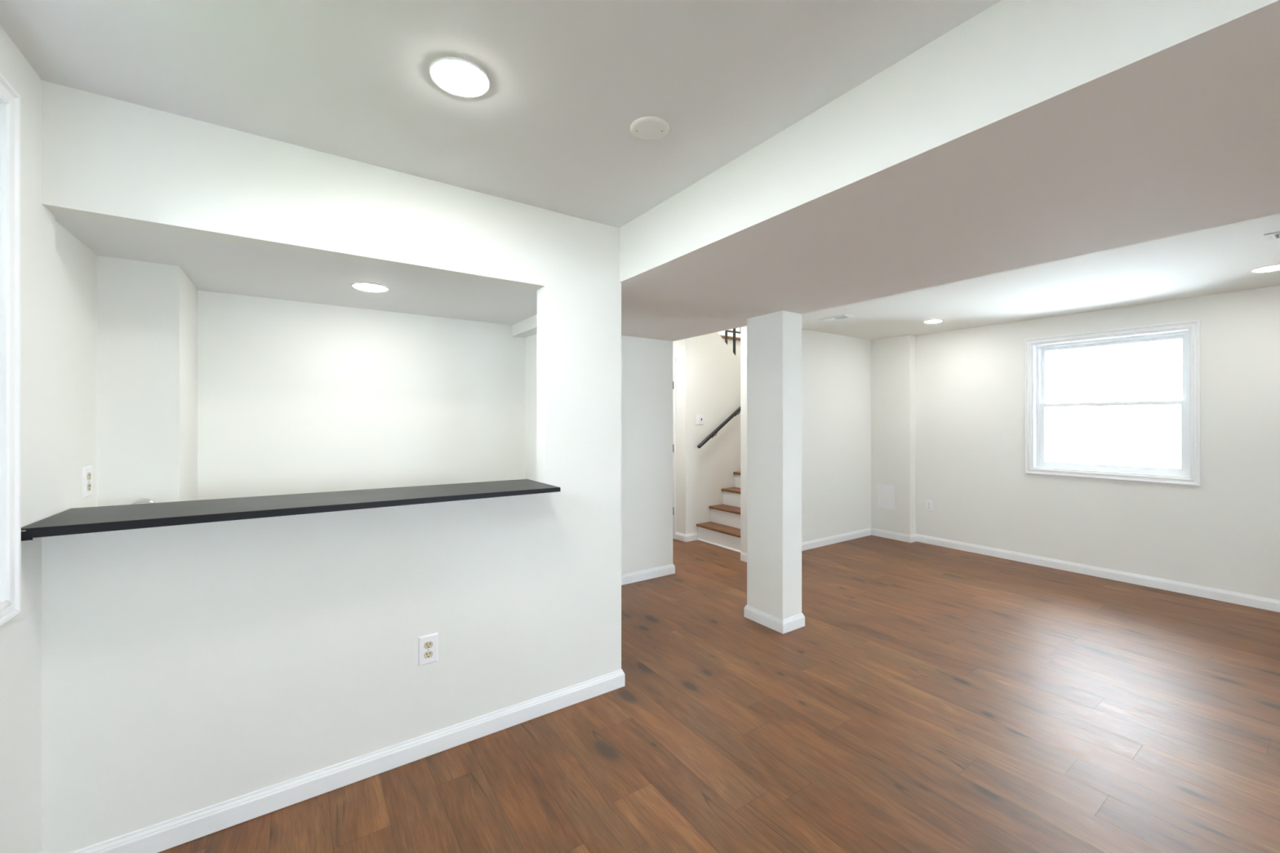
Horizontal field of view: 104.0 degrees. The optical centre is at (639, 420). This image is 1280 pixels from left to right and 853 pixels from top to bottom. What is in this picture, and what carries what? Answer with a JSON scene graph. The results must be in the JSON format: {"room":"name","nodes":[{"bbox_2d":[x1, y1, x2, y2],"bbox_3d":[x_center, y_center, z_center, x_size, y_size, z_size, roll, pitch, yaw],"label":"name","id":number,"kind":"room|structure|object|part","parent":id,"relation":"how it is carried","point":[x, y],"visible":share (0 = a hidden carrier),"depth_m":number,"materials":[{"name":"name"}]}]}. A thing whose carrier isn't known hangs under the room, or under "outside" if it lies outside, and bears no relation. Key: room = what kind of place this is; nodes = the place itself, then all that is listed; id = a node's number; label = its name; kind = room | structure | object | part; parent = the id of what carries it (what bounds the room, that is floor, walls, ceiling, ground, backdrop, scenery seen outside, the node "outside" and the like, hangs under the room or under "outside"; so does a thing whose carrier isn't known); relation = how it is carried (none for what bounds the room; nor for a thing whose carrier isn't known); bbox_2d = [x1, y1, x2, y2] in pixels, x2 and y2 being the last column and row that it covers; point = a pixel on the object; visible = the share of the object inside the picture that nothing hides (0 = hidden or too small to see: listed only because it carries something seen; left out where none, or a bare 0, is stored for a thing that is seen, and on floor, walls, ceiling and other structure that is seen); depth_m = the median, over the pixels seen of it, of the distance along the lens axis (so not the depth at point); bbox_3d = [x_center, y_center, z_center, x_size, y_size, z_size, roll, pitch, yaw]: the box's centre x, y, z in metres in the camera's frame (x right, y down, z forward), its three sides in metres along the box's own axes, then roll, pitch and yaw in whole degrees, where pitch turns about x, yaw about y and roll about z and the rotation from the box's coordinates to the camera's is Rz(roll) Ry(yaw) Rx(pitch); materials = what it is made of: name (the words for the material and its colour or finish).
{"room":"finished basement","nodes":[
{"label":"finished basement","id":0,"kind":"room"},
{"bbox_2d":[0,25,97,852],"bbox_3d":[-0.660,0.190,-0.331,0.240,2.360,6.200,0,0,-34],"label":"wall","id":1,"kind":"structure","parent":0,"point":[20,637],"depth_m":1.43,"materials":[{"name":"white paint"}]},
{"bbox_2d":[0,72,21,626],"bbox_3d":[-1.378,-0.172,0.768,0.220,1.349,1.150,0,0,-34],"label":"window","id":2,"kind":"structure","parent":1,"relation":"in","point":[10,100],"depth_m":1.26,"materials":[{"name":"white paint"}]},
{"bbox_2d":[82,465,92,497],"bbox_3d":[-1.997,0.221,1.810,0.009,0.110,0.078,0,0,-34],"label":"wall outlet","id":3,"kind":"object","parent":1,"relation":"attached to","point":[86,471],"visible":1,"depth_m":1.79,"materials":[{"name":"white plastic"}]},
{"bbox_2d":[87,483,91,491],"bbox_3d":[-1.995,0.240,1.811,0.005,0.027,0.034,0,0,-34],"label":"receptacle","id":4,"kind":"object","parent":3,"relation":"attached to","point":[89,485],"depth_m":1.81,"materials":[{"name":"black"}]},
{"bbox_2d":[87,472,91,479],"bbox_3d":[-1.995,0.202,1.811,0.005,0.027,0.034,0,0,-34],"label":"receptacle","id":5,"kind":"object","parent":3,"relation":"attached to","point":[89,474],"depth_m":1.81,"materials":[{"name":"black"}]},
{"bbox_2d":[97,255,197,506],"bbox_3d":[-2.103,0.370,2.162,0.233,2.000,0.455,0,0,-34],"label":"wall","id":6,"kind":"structure","parent":0,"point":[147,312],"depth_m":1.98,"materials":[{"name":"white paint"}]},
{"bbox_2d":[54,215,537,324],"bbox_3d":[-1.393,-0.690,2.428,2.072,0.120,1.020,0,0,-34],"label":"ceiling","id":7,"kind":"structure","parent":0,"point":[211,265],"depth_m":2.20,"materials":[{"name":"white paint"}]},
{"bbox_2d":[351,282,389,292],"bbox_3d":[-1.270,-0.623,2.359,0.158,0.014,0.158,0,0,-34],"label":"recessed light","id":8,"kind":"object","parent":7,"relation":"in","point":[367,286],"visible":1,"depth_m":2.33,"materials":[{"name":"white plastic"}]},
{"bbox_2d":[41,80,621,852],"bbox_3d":[-0.945,0.190,2.058,1.992,2.360,0.097,0,0,-34],"label":"wall","id":9,"kind":"structure","parent":0,"point":[186,668],"depth_m":1.82,"materials":[{"name":"white paint"}]},
{"bbox_2d":[21,479,560,541],"bbox_3d":[-1.106,0.303,1.921,1.570,0.032,0.385,0,0,-34],"label":"countertop","id":10,"kind":"structure","parent":9,"relation":"attached to","point":[126,517],"depth_m":1.69,"materials":[{"name":"black laminate"}]},
{"bbox_2d":[69,669,625,852],"bbox_3d":[-1.283,1.325,2.562,2.006,0.085,1.338,0,0,-34],"label":"baseboard","id":11,"kind":"structure","parent":9,"relation":"attached to","point":[167,834],"depth_m":1.86,"materials":[{"name":"white paint"}]},
{"bbox_2d":[417,632,437,666],"bbox_3d":[-0.867,0.937,2.047,0.076,0.118,0.009,0,0,-34],"label":"wall outlet","id":12,"kind":"object","parent":9,"relation":"attached to","point":[427,644],"visible":1,"depth_m":2.04,"materials":[{"name":"white plastic"}]},
{"bbox_2d":[423,650,432,658],"bbox_3d":[-0.865,0.957,2.046,0.034,0.027,0.005,0,0,-34],"label":"receptacle","id":13,"kind":"object","parent":12,"relation":"attached to","point":[427,654],"depth_m":2.04,"materials":[{"name":"beige plastic"}]},
{"bbox_2d":[423,640,432,648],"bbox_3d":[-0.865,0.917,2.046,0.034,0.027,0.005,0,0,-34],"label":"receptacle","id":14,"kind":"object","parent":12,"relation":"attached to","point":[427,644],"depth_m":2.04,"materials":[{"name":"beige plastic"}]},
{"bbox_2d":[197,289,524,500],"bbox_3d":[-1.669,0.370,2.796,2.112,2.000,0.100,0,0,-34],"label":"wall","id":15,"kind":"structure","parent":0,"point":[294,397],"depth_m":2.77,"materials":[{"name":"white paint"}]},
{"bbox_2d":[0,0,1000,227],"bbox_3d":[0.489,-1.050,-0.222,2.180,0.120,5.480,0,0,-34],"label":"ceiling","id":16,"kind":"structure","parent":0,"point":[570,80],"depth_m":1.42,"materials":[{"name":"white paint"}]},
{"bbox_2d":[429,57,490,97],"bbox_3d":[-0.519,-0.983,1.445,0.166,0.014,0.166,0,0,-34],"label":"recessed light","id":17,"kind":"object","parent":16,"relation":"in","point":[459,77],"visible":1,"depth_m":1.43,"materials":[{"name":"white plastic"}]},
{"bbox_2d":[630,116,669,140],"bbox_3d":[0.033,-0.985,1.694,0.132,0.010,0.132,0,0,-34],"label":"blank cover plate","id":18,"kind":"object","parent":16,"relation":"attached to","point":[646,128],"visible":1,"depth_m":1.68,"materials":[{"name":"white plastic"}]},
{"bbox_2d":[511,314,537,337],"bbox_3d":[-0.547,-0.593,2.947,0.089,0.075,0.920,0,0,-34],"label":"bulkhead","id":19,"kind":"object","parent":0,"point":[525,328],"depth_m":3.15,"materials":[{"name":"white paint"}]},
{"bbox_2d":[524,333,537,481],"bbox_3d":[-0.553,0.190,3.141,0.120,2.360,1.247,0,0,-34],"label":"wall","id":20,"kind":"structure","parent":0,"point":[531,342],"depth_m":3.27,"materials":[{"name":"white paint"}]},
{"bbox_2d":[621,335,672,574],"bbox_3d":[-0.361,0.190,4.095,1.516,2.360,0.110,0,0,-34],"label":"wall","id":21,"kind":"structure","parent":0,"point":[646,364],"depth_m":4.31,"materials":[{"name":"white paint"}]},
{"bbox_2d":[621,564,675,585],"bbox_3d":[-1.069,1.325,5.264,1.390,0.085,2.866,0,0,-34],"label":"baseboard","id":22,"kind":"structure","parent":21,"relation":"attached to","point":[636,576],"depth_m":4.31,"materials":[{"name":"white paint"}]},
{"bbox_2d":[672,340,679,532],"bbox_3d":[-0.048,-1.180,6.563,0.110,5.100,1.920,0,0,-34],"label":"wall","id":23,"kind":"structure","parent":0,"point":[675,344],"depth_m":5.77,"materials":[{"name":"white paint"}]},
{"bbox_2d":[672,357,675,538],"bbox_3d":[0.194,0.320,6.183,0.140,2.100,0.900,0,0,-34],"label":"door","id":24,"kind":"structure","parent":23,"relation":"in","point":[673,358],"depth_m":5.79,"materials":[{"name":"white paint"}]},
{"bbox_2d":[679,332,740,534],"bbox_3d":[1.878,-0.049,6.648,3.384,2.838,0.118,0,0,-34],"label":"wall","id":25,"kind":"structure","parent":0,"point":[709,371],"depth_m":5.81,"materials":[{"name":"white paint"}]},
{"bbox_2d":[675,531,697,542],"bbox_3d":[0.534,1.325,5.753,0.182,0.085,0.190,0,0,-34],"label":"baseboard","id":26,"kind":"structure","parent":25,"relation":"attached to","point":[680,536],"depth_m":5.69,"materials":[{"name":"white paint"}]},
{"bbox_2d":[695,413,703,424],"bbox_3d":[0.689,-0.014,5.750,0.116,0.124,0.018,0,0,-34],"label":"light switch","id":27,"kind":"object","parent":25,"relation":"attached to","point":[699,417],"visible":1,"depth_m":5.75,"materials":[{"name":"white plastic"}]},
{"bbox_2d":[697,406,740,448],"bbox_3d":[1.278,-0.215,6.109,1.553,1.062,0.093,0,0,-34],"label":"handrail","id":28,"kind":"object","parent":25,"relation":"attached to","point":[715,431],"visible":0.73,"depth_m":5.82,"materials":[{"name":"black metal"}]},
{"bbox_2d":[724,328,740,355],"bbox_3d":[1.153,-1.173,6.150,0.277,0.834,0.024,0,0,-34],"label":"stair railing","id":29,"kind":"object","parent":25,"relation":"on","point":[733,331],"visible":0.26,"depth_m":6.14,"materials":[{"name":"black metal"}]},
{"bbox_3d":[1.153,-1.090,6.150,0.268,0.020,0.012,0,0,-34],"label":"rail","id":30,"kind":"part","parent":29,"relation":"part of","materials":[{"name":"black metal"}]},
{"bbox_3d":[1.161,-1.168,6.155,0.024,0.824,0.024,0,0,-34],"label":"post","id":31,"kind":"part","parent":29,"relation":"part of","materials":[{"name":"black metal"}]},
{"bbox_2d":[158,535,1279,852],"bbox_3d":[1.701,1.420,3.167,8.012,0.100,9.700,0,0,-34],"label":"floor","id":32,"kind":"structure","parent":0,"point":[927,698],"depth_m":2.20,"materials":[{"name":"brown wood"}]},
{"bbox_2d":[696,471,740,552],"bbox_3d":[1.631,0.528,5.878,1.806,1.683,0.868,0,0,-34],"label":"staircase","id":33,"kind":"structure","parent":32,"relation":"on","point":[723,531],"depth_m":5.62,"materials":[{"name":"white paint"}]},
{"bbox_3d":[0.904,1.359,5.380,0.012,0.018,0.868,0,0,-34],"label":"shoe moulding","id":34,"kind":"part","parent":33,"relation":"part of","materials":[{"name":"white paint"}]},
{"bbox_2d":[743,311,804,634],"bbox_3d":[0.911,0.330,3.408,0.219,2.080,0.340,0,0,-34],"label":"support column","id":35,"kind":"structure","parent":32,"relation":"on","point":[774,340],"depth_m":3.31,"materials":[{"name":"white paint"}]},
{"bbox_3d":[0.911,1.325,3.408,0.219,0.085,0.340,0,0,-34],"label":"trim","id":36,"kind":"part","parent":35,"relation":"part of","materials":[{"name":"white paint"}]},
{"bbox_2d":[717,327,740,337],"bbox_3d":[0.380,-1.180,8.081,4.434,5.100,0.100,0,0,-34],"label":"wall","id":37,"kind":"structure","parent":0,"point":[721,333],"depth_m":8.87,"materials":[{"name":"white paint"}]},
{"bbox_2d":[722,337,740,361],"bbox_3d":[1.132,0.096,7.833,3.274,2.549,1.160,0,0,-34],"label":"wall","id":38,"kind":"structure","parent":0,"point":[730,342],"depth_m":7.32,"materials":[{"name":"white paint"}]},
{"bbox_2d":[720,335,740,340],"bbox_3d":[1.454,-1.195,7.363,3.274,0.034,0.100,0,0,-34],"label":"landing nosing","id":39,"kind":"object","parent":38,"relation":"on","point":[722,336],"visible":0.04,"depth_m":7.21,"materials":[{"name":"brown wood"}]},
{"bbox_2d":[740,325,871,553],"bbox_3d":[2.466,-1.180,5.856,3.510,5.100,0.110,0,0,-34],"label":"wall","id":40,"kind":"structure","parent":0,"point":[836,369],"depth_m":5.56,"materials":[{"name":"white paint"}]},
{"bbox_2d":[740,528,871,562],"bbox_3d":[1.870,1.325,5.433,2.076,0.085,0.114,0,0,-34],"label":"baseboard","id":41,"kind":"structure","parent":40,"relation":"attached to","point":[824,541],"depth_m":5.54,"materials":[{"name":"white paint"}]},
{"bbox_2d":[871,334,915,534],"bbox_3d":[2.947,0.203,5.837,0.117,2.335,0.465,0,0,-34],"label":"wall","id":42,"kind":"structure","parent":0,"point":[893,359],"depth_m":5.76,"materials":[{"name":"white paint"}]},
{"bbox_2d":[877,484,894,509],"bbox_3d":[2.873,0.888,5.837,0.006,0.276,0.204,0,0,-34],"label":"access panel","id":43,"kind":"object","parent":42,"relation":"attached to","point":[886,493],"visible":1,"depth_m":5.84,"materials":[{"name":"white plastic"}]},
{"bbox_3d":[2.873,0.888,5.838,0.005,0.222,0.154,0,0,-34],"label":"panel door","id":44,"kind":"part","parent":43,"relation":"part of","materials":[{"name":"white plastic"}]},
{"bbox_2d":[619,0,1279,341],"bbox_3d":[1.562,-0.910,1.390,1.412,0.400,6.527,0,0,-34],"label":"beam","id":45,"kind":"structure","parent":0,"point":[1027,133],"depth_m":1.50,"materials":[{"name":"white paint"}]},
{"bbox_2d":[801,213,1279,340],"bbox_3d":[3.607,-1.025,2.582,3.310,0.120,6.580,0,0,-34],"label":"ceiling","id":46,"kind":"structure","parent":0,"point":[1220,260],"depth_m":3.59,"materials":[{"name":"white paint"}]},
{"bbox_2d":[817,314,853,322],"bbox_3d":[1.839,-0.960,4.710,0.140,0.010,0.290,0,0,-34],"label":"ceiling vent","id":47,"kind":"object","parent":46,"relation":"in","point":[841,317],"visible":1,"depth_m":4.69,"materials":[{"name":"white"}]},
{"bbox_2d":[924,319,942,323],"bbox_3d":[2.847,-0.958,4.858,0.158,0.014,0.158,0,0,-34],"label":"recessed light","id":48,"kind":"object","parent":46,"relation":"in","point":[936,320],"visible":1,"depth_m":4.83,"materials":[{"name":"white plastic"}]},
{"bbox_2d":[924,320,941,323],"bbox_3d":[2.847,-0.958,4.858,0.142,0.013,0.142,0,0,-34],"label":"diffuser","id":49,"kind":"object","parent":48,"relation":"attached to","point":[929,321],"depth_m":4.83,"materials":[{"name":"white plastic"}]},
{"bbox_2d":[1250,264,1279,272],"bbox_3d":[3.988,-0.958,3.161,0.166,0.014,0.166,0,0,-34],"label":"recessed light","id":50,"kind":"object","parent":46,"relation":"in","point":[1276,267],"visible":1,"depth_m":3.15,"materials":[{"name":"white plastic"}]},
{"bbox_2d":[1263,231,1279,240],"bbox_3d":[3.375,-0.960,2.514,0.140,0.010,0.290,0,0,-34],"label":"ceiling vent","id":51,"kind":"object","parent":46,"relation":"in","point":[1273,236],"visible":1,"depth_m":2.60,"materials":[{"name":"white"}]},
{"bbox_2d":[915,285,1279,599],"bbox_3d":[4.736,0.203,3.544,0.240,2.335,6.490,0,0,-34],"label":"wall","id":52,"kind":"structure","parent":0,"point":[1223,532],"depth_m":4.28,"materials":[{"name":"white paint"}]},
{"bbox_2d":[925,499,933,511],"bbox_3d":[3.209,0.945,5.551,0.009,0.118,0.076,0,0,-34],"label":"wall outlet","id":53,"kind":"object","parent":52,"relation":"attached to","point":[929,504],"visible":1,"depth_m":5.55,"materials":[{"name":"white plastic"}]},
{"bbox_2d":[871,527,1279,612],"bbox_3d":[4.614,1.325,3.394,0.130,0.085,6.380,0,0,-34],"label":"baseboard","id":54,"kind":"structure","parent":52,"relation":"attached to","point":[1265,603],"depth_m":4.36,"materials":[{"name":"white paint"}]},
{"bbox_2d":[1024,320,1200,485],"bbox_3d":[4.109,-0.137,4.405,0.220,1.290,1.133,0,0,-34],"label":"window","id":55,"kind":"structure","parent":52,"relation":"in","point":[1035,348],"depth_m":4.32,"materials":[{"name":"white paint"}]},
{"bbox_3d":[4.126,0.130,4.417,0.025,0.584,0.961,0,0,-34],"label":"sash","id":56,"kind":"part","parent":55,"relation":"part of","materials":[{"name":"white glass"}]},
{"bbox_3d":[4.152,-0.413,4.435,0.025,0.566,0.961,0,0,-34],"label":"sash","id":57,"kind":"part","parent":55,"relation":"part of","materials":[{"name":"glass"}]},
{"bbox_3d":[-1.453,0.920,2.050,1.178,0.900,0.465,0,0,-34],"label":"bar ledge","id":58,"kind":"object","parent":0,"visible":0},
{"bbox_2d":[130,498,155,504],"bbox_3d":[-1.911,0.385,1.909,0.106,0.170,0.052,0,0,-34],"label":"faucet","id":59,"kind":"object","parent":58,"relation":"on","point":[141,500],"visible":0.27,"depth_m":1.91,"materials":[{"name":"silver metal"}]}
]}

